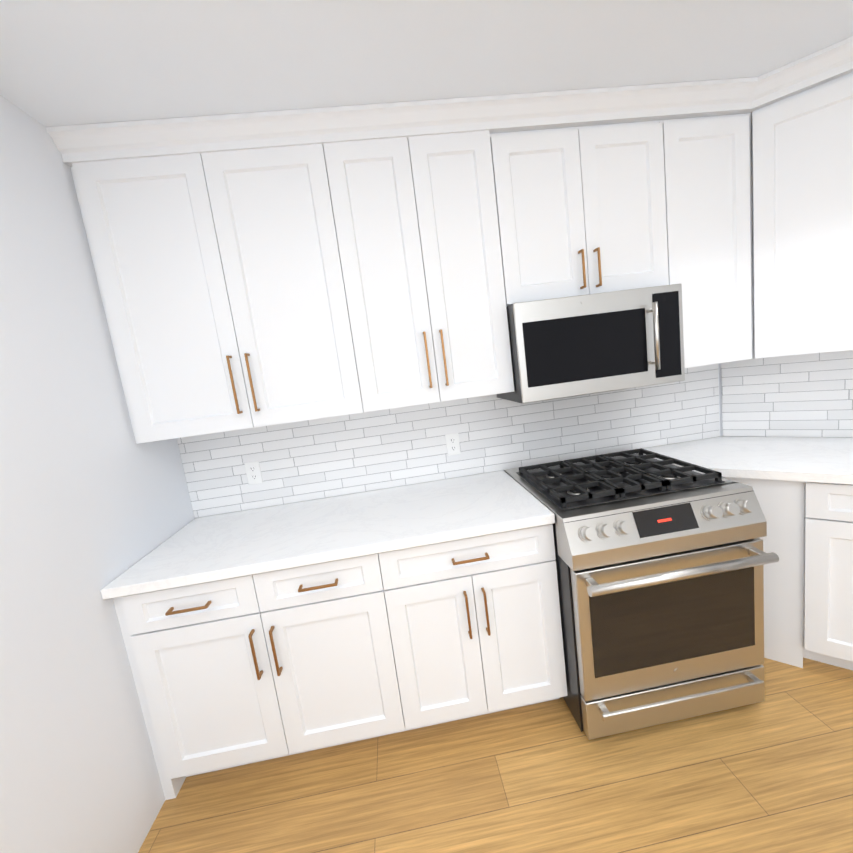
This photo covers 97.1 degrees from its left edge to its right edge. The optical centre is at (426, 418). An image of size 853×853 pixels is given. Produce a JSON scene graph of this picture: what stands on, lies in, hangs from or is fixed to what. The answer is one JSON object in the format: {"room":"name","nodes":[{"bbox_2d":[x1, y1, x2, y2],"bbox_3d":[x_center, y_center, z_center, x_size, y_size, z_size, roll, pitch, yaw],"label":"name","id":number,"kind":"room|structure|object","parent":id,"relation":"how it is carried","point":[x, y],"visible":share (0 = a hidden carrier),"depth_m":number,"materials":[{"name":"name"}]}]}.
{"room":"kitchen","nodes":[
{"label":"kitchen","id":0,"kind":"room"},
{"bbox_2d":[0,95,194,852],"bbox_3d":[-1.042,0.576,-1.322,0.260,2.545,6.500,-8,8,-5],"label":"wall","id":1,"kind":"structure","parent":0,"point":[94,498],"depth_m":1.22,"materials":[{"name":"white paint"}]},
{"bbox_2d":[0,0,852,126],"bbox_3d":[2.496,-1.248,-1.038,7.800,0.060,6.800,-8,8,-5],"label":"ceiling","id":2,"kind":"structure","parent":0,"point":[70,62],"depth_m":1.23,"materials":[{"name":"white paint"}]},
{"bbox_2d":[204,363,719,516],"bbox_3d":[0.200,-0.053,2.078,3.450,2.545,0.120,-8,8,-5],"label":"wall","id":3,"kind":"structure","parent":0,"point":[500,470],"depth_m":2.08,"materials":[{"name":"white paint"}]},
{"bbox_2d":[70,142,381,443],"bbox_3d":[-0.797,-0.516,1.691,1.027,1.085,0.324,-8,8,-5],"label":"upper cabinet","id":4,"kind":"object","parent":3,"relation":"attached to","point":[246,289],"depth_m":1.53,"materials":[{"name":"white wood"}]},
{"bbox_2d":[346,131,525,409],"bbox_3d":[-0.022,-0.626,1.756,0.823,1.085,0.324,-8,8,-5],"label":"upper cabinet","id":5,"kind":"object","parent":3,"relation":"attached to","point":[436,216],"depth_m":1.60,"materials":[{"name":"white wood"}]},
{"bbox_2d":[177,364,719,517],"bbox_3d":[0.223,0.086,2.031,2.927,0.447,0.008,-8,8,-5],"label":"backsplash","id":6,"kind":"structure","parent":3,"relation":"attached to","point":[306,460],"depth_m":2.01,"materials":[{"name":"tile"}]},
{"bbox_2d":[244,461,262,484],"bbox_3d":[-0.888,0.278,1.934,0.072,0.116,0.008,-8,8,-5],"label":"electrical outlet","id":7,"kind":"object","parent":6,"relation":"attached to","point":[253,473],"visible":1,"depth_m":1.93,"materials":[{"name":"white plastic"}]},
{"bbox_2d":[445,433,460,455],"bbox_3d":[0.142,0.138,2.021,0.072,0.116,0.008,-8,8,-5],"label":"electrical outlet","id":8,"kind":"object","parent":6,"relation":"attached to","point":[452,444],"visible":1,"depth_m":2.02,"materials":[{"name":"white plastic"}]},
{"bbox_2d":[510,120,673,301],"bbox_3d":[0.665,-0.915,1.790,0.760,0.702,0.324,-8,8,-5],"label":"upper cabinet","id":9,"kind":"object","parent":3,"relation":"attached to","point":[595,215],"depth_m":1.64,"materials":[{"name":"white wood"}]},
{"bbox_2d":[497,283,684,402],"bbox_3d":[0.745,-0.346,1.800,0.756,0.428,0.443,-8,8,-5],"label":"microwave","id":10,"kind":"object","parent":9,"relation":"attached to","point":[570,346],"visible":0.98,"depth_m":1.63,"materials":[{"name":"silver metal"}]},
{"bbox_2d":[670,114,751,367],"bbox_3d":[1.231,-0.803,1.861,0.476,1.085,0.324,-8,8,-5],"label":"upper cabinet","id":11,"kind":"object","parent":3,"relation":"attached to","point":[710,155],"depth_m":1.71,"materials":[{"name":"white wood"}]},
{"bbox_2d":[745,113,753,357],"bbox_3d":[1.528,-0.848,1.894,0.125,1.083,0.306,-8,8,-5],"label":"cabinet filler","id":12,"kind":"object","parent":3,"relation":"attached to","point":[748,114],"visible":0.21,"depth_m":1.73,"materials":[{"name":"white wood"}]},
{"bbox_2d":[138,657,852,852],"bbox_3d":[2.829,1.311,-0.686,7.800,0.060,6.800,-8,8,-5],"label":"floor","id":13,"kind":"structure","parent":0,"point":[772,772],"depth_m":1.35,"materials":[{"name":"brown wood"}]},
{"bbox_2d":[113,549,424,799],"bbox_3d":[-0.595,0.946,1.739,1.025,0.876,0.629,-8,8,-5],"label":"base cabinet","id":14,"kind":"object","parent":13,"relation":"on","point":[240,670],"depth_m":1.43,"materials":[{"name":"white wood"}]},
{"bbox_2d":[100,470,554,599],"bbox_3d":[-0.349,0.455,1.691,1.637,0.038,0.653,-8,8,-5],"label":"countertop","id":15,"kind":"structure","parent":14,"relation":"on","point":[198,550],"depth_m":1.54,"materials":[{"name":"stone"}]},
{"bbox_2d":[401,524,567,726],"bbox_3d":[0.144,0.842,1.802,0.752,0.876,0.629,-8,8,-5],"label":"base cabinet","id":16,"kind":"object","parent":13,"relation":"on","point":[485,616],"depth_m":1.50,"materials":[{"name":"white wood"}]},
{"bbox_2d":[504,448,778,739],"bbox_3d":[0.898,0.710,1.752,0.758,0.956,0.826,-8,8,-5],"label":"range","id":17,"kind":"object","parent":13,"relation":"on","point":[661,560],"visible":1,"depth_m":1.42,"materials":[{"name":"silver metal"}]},
{"bbox_2d":[722,477,852,669],"bbox_3d":[2.000,0.621,1.656,1.086,0.875,0.666,-1,10,38],"label":"base cabinet","id":18,"kind":"object","parent":13,"relation":"on","point":[808,587],"visible":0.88,"depth_m":1.59,"materials":[{"name":"white wood"}]},
{"bbox_2d":[642,436,852,484],"bbox_3d":[1.789,0.174,1.720,1.482,0.038,0.653,-1,10,38],"label":"countertop","id":19,"kind":"structure","parent":18,"relation":"on","point":[818,459],"depth_m":1.75,"materials":[{"name":"stone"}]},
{"bbox_2d":[719,363,769,436],"bbox_3d":[3.356,-0.301,0.901,4.200,2.545,0.120,-1,10,38],"label":"wall","id":20,"kind":"structure","parent":0,"point":[720,402],"depth_m":2.15,"materials":[{"name":"white paint"}]},
{"bbox_2d":[46,36,852,166],"bbox_3d":[0.815,-1.191,0.713,4.234,0.094,1.811,-8,8,-5],"label":"crown molding","id":21,"kind":"structure","parent":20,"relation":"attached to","point":[322,126],"depth_m":1.49,"materials":[{"name":"white wood"}]},
{"bbox_2d":[721,350,852,436],"bbox_3d":[2.110,-0.130,1.816,1.079,0.447,0.008,-1,10,38],"label":"backsplash","id":22,"kind":"structure","parent":20,"relation":"attached to","point":[806,395],"depth_m":1.97,"materials":[{"name":"tile"}]},
{"bbox_2d":[751,72,852,358],"bbox_3d":[1.955,-0.853,1.536,0.957,1.085,0.361,-1,10,38],"label":"upper cabinet","id":23,"kind":"object","parent":20,"relation":"attached to","point":[802,193],"visible":0.94,"depth_m":1.62,"materials":[{"name":"white wood"}]}
]}

